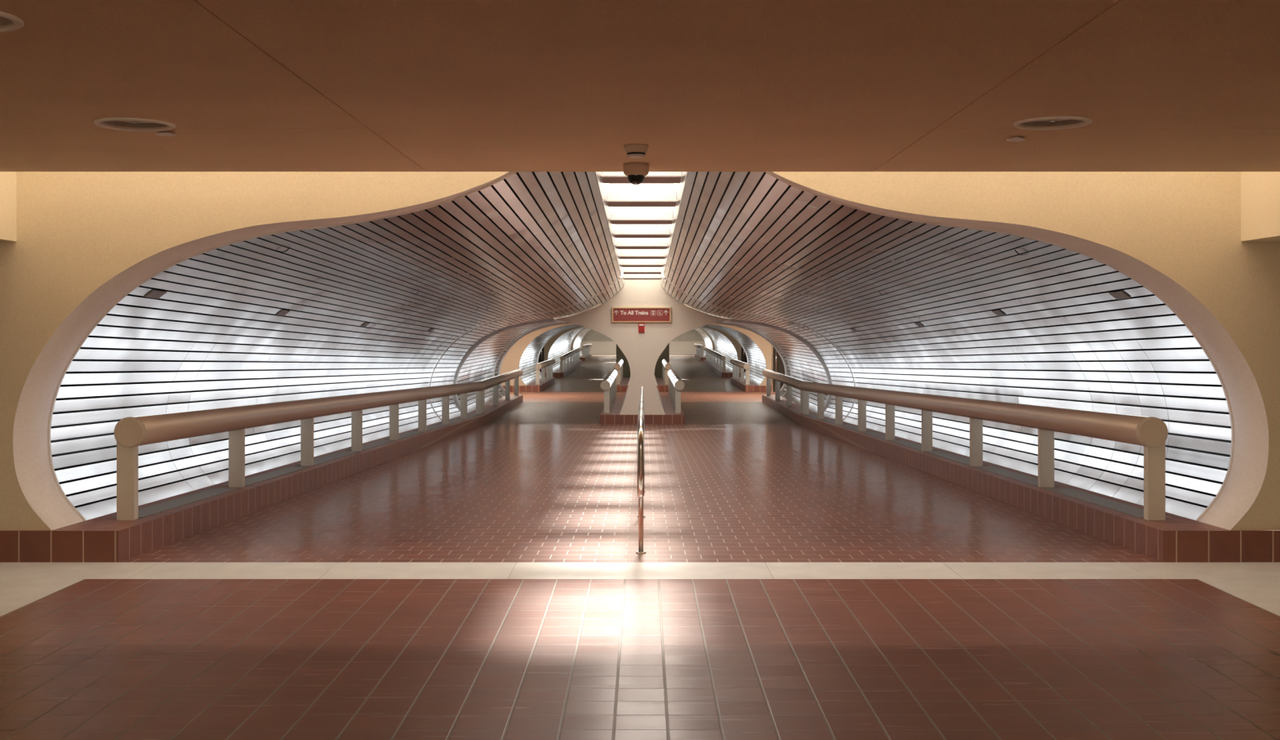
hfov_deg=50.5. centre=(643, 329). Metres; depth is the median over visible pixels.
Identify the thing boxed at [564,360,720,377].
floor
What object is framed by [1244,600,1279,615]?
trim
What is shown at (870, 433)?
louvres
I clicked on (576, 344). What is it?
wall
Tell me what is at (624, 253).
crossbeam
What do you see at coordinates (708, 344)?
wall
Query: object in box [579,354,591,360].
baseboard
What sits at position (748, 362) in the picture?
trim
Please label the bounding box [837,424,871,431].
louvres
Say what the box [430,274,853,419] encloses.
wall
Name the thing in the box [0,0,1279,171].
ceiling
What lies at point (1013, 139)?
disc
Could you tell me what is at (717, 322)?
trim
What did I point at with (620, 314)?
direction sign
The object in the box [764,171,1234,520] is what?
trim
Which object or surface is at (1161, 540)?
baseboard
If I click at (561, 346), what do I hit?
wall
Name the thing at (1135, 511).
louvres
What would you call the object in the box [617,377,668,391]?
baseboard
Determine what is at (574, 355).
guard rail
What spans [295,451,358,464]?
louvres
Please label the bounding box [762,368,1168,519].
guard rail
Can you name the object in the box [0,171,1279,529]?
wall
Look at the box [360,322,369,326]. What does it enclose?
trim
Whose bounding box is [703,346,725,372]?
guard rail
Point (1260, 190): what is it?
wall
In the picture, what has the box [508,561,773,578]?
trim
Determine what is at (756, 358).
wall
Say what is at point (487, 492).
floor
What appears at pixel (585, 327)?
trim
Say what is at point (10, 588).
tile
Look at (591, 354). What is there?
floor
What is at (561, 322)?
trim
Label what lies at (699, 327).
trim
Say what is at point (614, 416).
baseboard
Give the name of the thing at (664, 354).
wall
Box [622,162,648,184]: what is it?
dome camera
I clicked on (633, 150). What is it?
smoke detector
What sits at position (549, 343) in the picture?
wall
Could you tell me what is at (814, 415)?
louvres
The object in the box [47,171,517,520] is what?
trim
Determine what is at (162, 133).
disc
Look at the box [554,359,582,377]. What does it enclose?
baseboard
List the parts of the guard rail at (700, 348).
post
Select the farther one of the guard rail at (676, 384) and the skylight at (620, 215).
the guard rail at (676, 384)
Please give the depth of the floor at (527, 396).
40.85 m
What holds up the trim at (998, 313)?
attached to the wall at (525, 242)
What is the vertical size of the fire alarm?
0.200 m
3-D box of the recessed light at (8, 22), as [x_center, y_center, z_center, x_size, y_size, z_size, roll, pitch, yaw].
[-1.976,-0.918,3.924,0.337,0.052,0.337,0,0,0]
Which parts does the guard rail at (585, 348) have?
post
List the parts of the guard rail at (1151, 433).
post, post, post, post, post, post, post, post, post, post, post, post, post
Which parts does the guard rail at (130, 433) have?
post, post, post, post, post, post, post, post, post, post, post, post, post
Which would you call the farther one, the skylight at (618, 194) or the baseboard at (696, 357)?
the baseboard at (696, 357)
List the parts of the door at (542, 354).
frame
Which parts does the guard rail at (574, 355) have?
post, post, post, post, post, post, post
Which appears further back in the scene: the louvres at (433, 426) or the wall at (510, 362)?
the wall at (510, 362)
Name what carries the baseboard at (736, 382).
attached to the wall at (756, 358)
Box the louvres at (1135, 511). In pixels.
[1044,488,1171,517]
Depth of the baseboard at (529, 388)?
43.93 m
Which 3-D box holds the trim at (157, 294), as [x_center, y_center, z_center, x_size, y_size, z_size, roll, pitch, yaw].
[-3.468,-0.255,9.659,0.070,0.060,0.260,0,0,0]
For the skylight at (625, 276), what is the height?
0.255 m
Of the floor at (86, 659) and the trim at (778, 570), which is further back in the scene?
the trim at (778, 570)
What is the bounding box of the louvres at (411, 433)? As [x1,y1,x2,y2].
[384,431,424,439]
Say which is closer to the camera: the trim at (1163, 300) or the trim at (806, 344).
the trim at (1163, 300)
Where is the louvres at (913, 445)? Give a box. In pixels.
[888,440,937,450]
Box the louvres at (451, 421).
[438,418,465,423]
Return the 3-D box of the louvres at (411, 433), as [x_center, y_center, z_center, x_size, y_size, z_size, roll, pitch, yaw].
[-3.564,1.578,20.355,0.220,0.062,2.174,0,0,0]
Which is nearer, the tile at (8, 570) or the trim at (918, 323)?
the tile at (8, 570)
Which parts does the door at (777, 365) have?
frame, pull handle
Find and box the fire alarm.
[638,323,644,332]
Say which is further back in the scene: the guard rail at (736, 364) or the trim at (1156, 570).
the guard rail at (736, 364)
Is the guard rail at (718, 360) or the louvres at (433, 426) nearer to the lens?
the louvres at (433, 426)
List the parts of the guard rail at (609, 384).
post, post, post, post, post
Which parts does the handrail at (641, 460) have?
rail, post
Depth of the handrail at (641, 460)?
8.71 m
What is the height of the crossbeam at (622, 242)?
0.257 m
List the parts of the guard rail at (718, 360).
post, post, post, post, post, post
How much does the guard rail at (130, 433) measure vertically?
1.212 m
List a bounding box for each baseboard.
[0,520,148,561]
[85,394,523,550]
[502,384,541,391]
[528,377,555,390]
[545,372,564,377]
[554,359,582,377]
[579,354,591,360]
[580,341,705,354]
[600,394,684,423]
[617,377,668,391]
[694,354,711,360]
[703,359,730,376]
[720,372,740,377]
[730,377,755,391]
[744,384,771,391]
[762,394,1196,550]
[1133,520,1279,561]
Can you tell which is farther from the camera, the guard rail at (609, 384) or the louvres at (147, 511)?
the guard rail at (609, 384)
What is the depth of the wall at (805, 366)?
32.66 m
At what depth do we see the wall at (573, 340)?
78.03 m
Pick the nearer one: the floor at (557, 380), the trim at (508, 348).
the trim at (508, 348)
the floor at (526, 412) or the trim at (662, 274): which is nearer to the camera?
the trim at (662, 274)
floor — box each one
[0,578,1279,739]
[120,423,1161,561]
[487,401,797,423]
[510,391,775,401]
[540,382,745,391]
[555,377,730,382]
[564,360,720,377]
[586,355,699,360]
[591,354,694,355]
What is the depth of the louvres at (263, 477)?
12.96 m
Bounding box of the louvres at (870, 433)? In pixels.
[859,431,899,439]
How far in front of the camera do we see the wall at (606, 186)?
16.34 m
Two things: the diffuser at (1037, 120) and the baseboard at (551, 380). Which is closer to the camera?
the diffuser at (1037, 120)
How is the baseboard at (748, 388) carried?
attached to the wall at (756, 358)
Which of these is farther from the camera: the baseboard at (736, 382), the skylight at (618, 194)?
the baseboard at (736, 382)
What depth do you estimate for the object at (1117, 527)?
12.62 m
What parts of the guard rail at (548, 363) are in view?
post, post, post, post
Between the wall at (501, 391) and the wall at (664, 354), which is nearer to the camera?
the wall at (501, 391)
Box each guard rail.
[114,368,523,519]
[535,358,555,384]
[560,346,582,372]
[582,343,592,357]
[600,368,617,413]
[613,359,623,384]
[662,359,671,384]
[667,368,684,413]
[693,343,703,357]
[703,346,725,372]
[729,358,749,384]
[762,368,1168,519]
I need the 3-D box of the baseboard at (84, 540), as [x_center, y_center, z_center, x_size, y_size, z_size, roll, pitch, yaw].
[-5.179,1.411,8.910,3.670,0.263,0.520,0,0,0]
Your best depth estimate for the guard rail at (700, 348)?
81.50 m
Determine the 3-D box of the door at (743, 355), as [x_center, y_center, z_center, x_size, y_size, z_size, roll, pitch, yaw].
[4.541,0.951,57.171,0.890,2.100,0.102,0,0,0]
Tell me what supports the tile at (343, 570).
on the floor
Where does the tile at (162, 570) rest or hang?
on the floor
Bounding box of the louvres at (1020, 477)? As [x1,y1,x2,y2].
[973,466,1060,485]
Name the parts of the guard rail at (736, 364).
post, post, post, post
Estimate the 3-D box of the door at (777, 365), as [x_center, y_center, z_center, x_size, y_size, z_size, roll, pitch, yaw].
[4.646,0.951,43.906,0.980,2.100,0.102,0,0,0]
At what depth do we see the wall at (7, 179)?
8.56 m
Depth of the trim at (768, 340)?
37.80 m
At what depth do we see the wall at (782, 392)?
37.33 m
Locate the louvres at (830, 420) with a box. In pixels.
[819,418,845,423]
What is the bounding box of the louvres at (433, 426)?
[413,424,446,431]
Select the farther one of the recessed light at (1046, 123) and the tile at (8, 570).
the tile at (8, 570)
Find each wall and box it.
[0,171,16,241]
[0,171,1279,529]
[50,171,1231,520]
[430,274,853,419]
[457,318,568,413]
[494,322,565,396]
[500,311,771,385]
[519,324,580,385]
[545,325,740,372]
[547,326,585,372]
[555,279,728,414]
[570,328,715,357]
[573,327,590,356]
[581,328,704,341]
[600,171,683,280]
[616,342,669,377]
[694,327,712,356]
[699,326,737,372]
[704,324,766,385]
[717,318,827,413]
[719,322,791,395]
[1240,171,1279,241]
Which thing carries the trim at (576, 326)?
attached to the wall at (528, 360)
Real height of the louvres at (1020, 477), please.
0.062 m
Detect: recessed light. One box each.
[0,11,23,32]
[93,117,175,131]
[1013,116,1092,130]
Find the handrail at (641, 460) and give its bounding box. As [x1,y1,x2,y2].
[635,386,645,553]
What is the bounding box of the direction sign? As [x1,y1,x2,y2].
[612,306,671,322]
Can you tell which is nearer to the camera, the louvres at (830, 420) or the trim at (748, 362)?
the louvres at (830, 420)
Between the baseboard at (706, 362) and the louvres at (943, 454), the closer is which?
the louvres at (943, 454)
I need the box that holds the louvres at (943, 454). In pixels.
[925,451,987,464]
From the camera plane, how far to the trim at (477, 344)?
28.87 m
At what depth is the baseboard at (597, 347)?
99.59 m
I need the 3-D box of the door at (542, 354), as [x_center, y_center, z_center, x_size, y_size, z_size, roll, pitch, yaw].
[-4.569,0.951,57.171,0.890,2.100,0.102,0,0,0]
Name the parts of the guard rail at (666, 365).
post, post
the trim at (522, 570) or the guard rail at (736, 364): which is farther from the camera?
the guard rail at (736, 364)
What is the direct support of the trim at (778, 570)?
on the floor
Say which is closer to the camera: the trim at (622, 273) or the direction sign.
the trim at (622, 273)
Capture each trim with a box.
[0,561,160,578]
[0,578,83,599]
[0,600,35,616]
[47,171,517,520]
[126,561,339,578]
[144,289,167,298]
[275,309,289,315]
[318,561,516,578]
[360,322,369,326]
[428,271,623,419]
[453,318,555,408]
[493,322,564,396]
[497,322,572,391]
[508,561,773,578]
[536,325,581,373]
[568,327,586,351]
[661,271,856,420]
[698,327,716,351]
[703,324,749,374]
[712,322,787,391]
[716,321,792,396]
[728,318,831,408]
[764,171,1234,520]
[764,561,963,578]
[914,321,924,326]
[942,561,1154,578]
[991,309,1005,315]
[1108,290,1130,299]
[1120,561,1279,578]
[1198,578,1279,599]
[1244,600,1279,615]
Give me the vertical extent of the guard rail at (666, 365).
0.707 m
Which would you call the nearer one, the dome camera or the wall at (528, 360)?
the dome camera
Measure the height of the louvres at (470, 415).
0.061 m
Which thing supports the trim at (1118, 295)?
attached to the wall at (525, 242)
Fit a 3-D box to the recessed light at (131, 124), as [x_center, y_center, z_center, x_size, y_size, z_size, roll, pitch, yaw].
[-2.227,-0.918,5.948,0.337,0.052,0.337,0,0,0]
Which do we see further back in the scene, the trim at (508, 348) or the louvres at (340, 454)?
the trim at (508, 348)
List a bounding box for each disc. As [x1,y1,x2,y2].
[155,131,175,136]
[1006,137,1025,142]
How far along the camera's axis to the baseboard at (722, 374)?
57.22 m
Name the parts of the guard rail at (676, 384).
post, post, post, post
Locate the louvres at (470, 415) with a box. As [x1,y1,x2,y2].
[456,413,480,418]
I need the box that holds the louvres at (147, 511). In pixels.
[111,488,238,517]
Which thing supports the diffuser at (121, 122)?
attached to the recessed light at (131, 124)
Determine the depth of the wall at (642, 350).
28.87 m
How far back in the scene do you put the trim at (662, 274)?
25.58 m
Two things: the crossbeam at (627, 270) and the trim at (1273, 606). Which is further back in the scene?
the crossbeam at (627, 270)
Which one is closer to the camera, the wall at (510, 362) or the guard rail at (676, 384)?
the guard rail at (676, 384)
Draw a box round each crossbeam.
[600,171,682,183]
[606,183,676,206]
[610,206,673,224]
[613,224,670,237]
[616,237,667,248]
[618,248,665,258]
[620,258,663,266]
[622,266,662,274]
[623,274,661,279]
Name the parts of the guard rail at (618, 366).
post, post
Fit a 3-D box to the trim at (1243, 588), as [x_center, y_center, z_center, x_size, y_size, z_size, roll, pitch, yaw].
[5.139,1.504,7.753,3.691,0.050,0.622,0,0,0]
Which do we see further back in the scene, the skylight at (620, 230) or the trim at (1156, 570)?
the skylight at (620, 230)
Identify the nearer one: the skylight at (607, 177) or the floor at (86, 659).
the floor at (86, 659)
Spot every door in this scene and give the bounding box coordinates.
[537,344,545,372]
[740,345,746,373]
[771,345,785,391]
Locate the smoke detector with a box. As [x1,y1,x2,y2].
[623,143,648,158]
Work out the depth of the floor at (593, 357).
84.05 m
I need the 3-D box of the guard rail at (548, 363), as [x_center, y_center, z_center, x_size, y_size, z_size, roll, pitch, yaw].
[-3.444,1.450,48.307,0.207,0.703,7.079,0,0,0]
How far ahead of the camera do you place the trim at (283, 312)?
13.06 m
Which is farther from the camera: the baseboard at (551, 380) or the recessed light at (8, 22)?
the baseboard at (551, 380)
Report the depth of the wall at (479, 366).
32.62 m
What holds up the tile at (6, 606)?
on the floor
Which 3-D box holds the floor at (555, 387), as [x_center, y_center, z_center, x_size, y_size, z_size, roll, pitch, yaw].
[-0.014,2.001,47.772,6.800,0.001,7.630,0,0,0]
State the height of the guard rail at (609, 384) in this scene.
0.713 m
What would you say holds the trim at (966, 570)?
on the floor
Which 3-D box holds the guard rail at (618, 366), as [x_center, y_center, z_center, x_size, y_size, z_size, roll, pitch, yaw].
[-0.849,1.448,48.177,0.214,0.707,6.819,0,0,0]
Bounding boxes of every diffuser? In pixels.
[120,120,146,123]
[1035,119,1065,121]
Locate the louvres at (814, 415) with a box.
[803,413,827,418]
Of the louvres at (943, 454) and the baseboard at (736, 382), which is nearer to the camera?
the louvres at (943, 454)
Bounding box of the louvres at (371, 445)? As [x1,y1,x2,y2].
[346,440,395,450]
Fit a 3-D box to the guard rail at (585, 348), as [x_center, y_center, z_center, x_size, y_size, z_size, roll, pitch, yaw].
[-3.444,1.240,84.006,0.207,0.703,10.590,0,0,0]
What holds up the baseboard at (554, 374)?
attached to the wall at (561, 346)
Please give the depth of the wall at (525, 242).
12.27 m
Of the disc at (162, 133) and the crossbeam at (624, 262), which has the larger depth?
the crossbeam at (624, 262)
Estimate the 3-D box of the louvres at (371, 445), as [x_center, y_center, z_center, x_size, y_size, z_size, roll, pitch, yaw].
[-3.564,1.514,17.884,0.220,0.063,2.208,0,0,0]
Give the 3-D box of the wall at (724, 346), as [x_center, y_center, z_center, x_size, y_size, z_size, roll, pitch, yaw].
[2.574,0.701,65.942,2.907,2.239,17.240,0,0,0]
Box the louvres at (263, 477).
[222,466,309,485]
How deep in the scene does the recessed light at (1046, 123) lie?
6.00 m
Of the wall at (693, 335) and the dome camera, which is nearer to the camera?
the dome camera

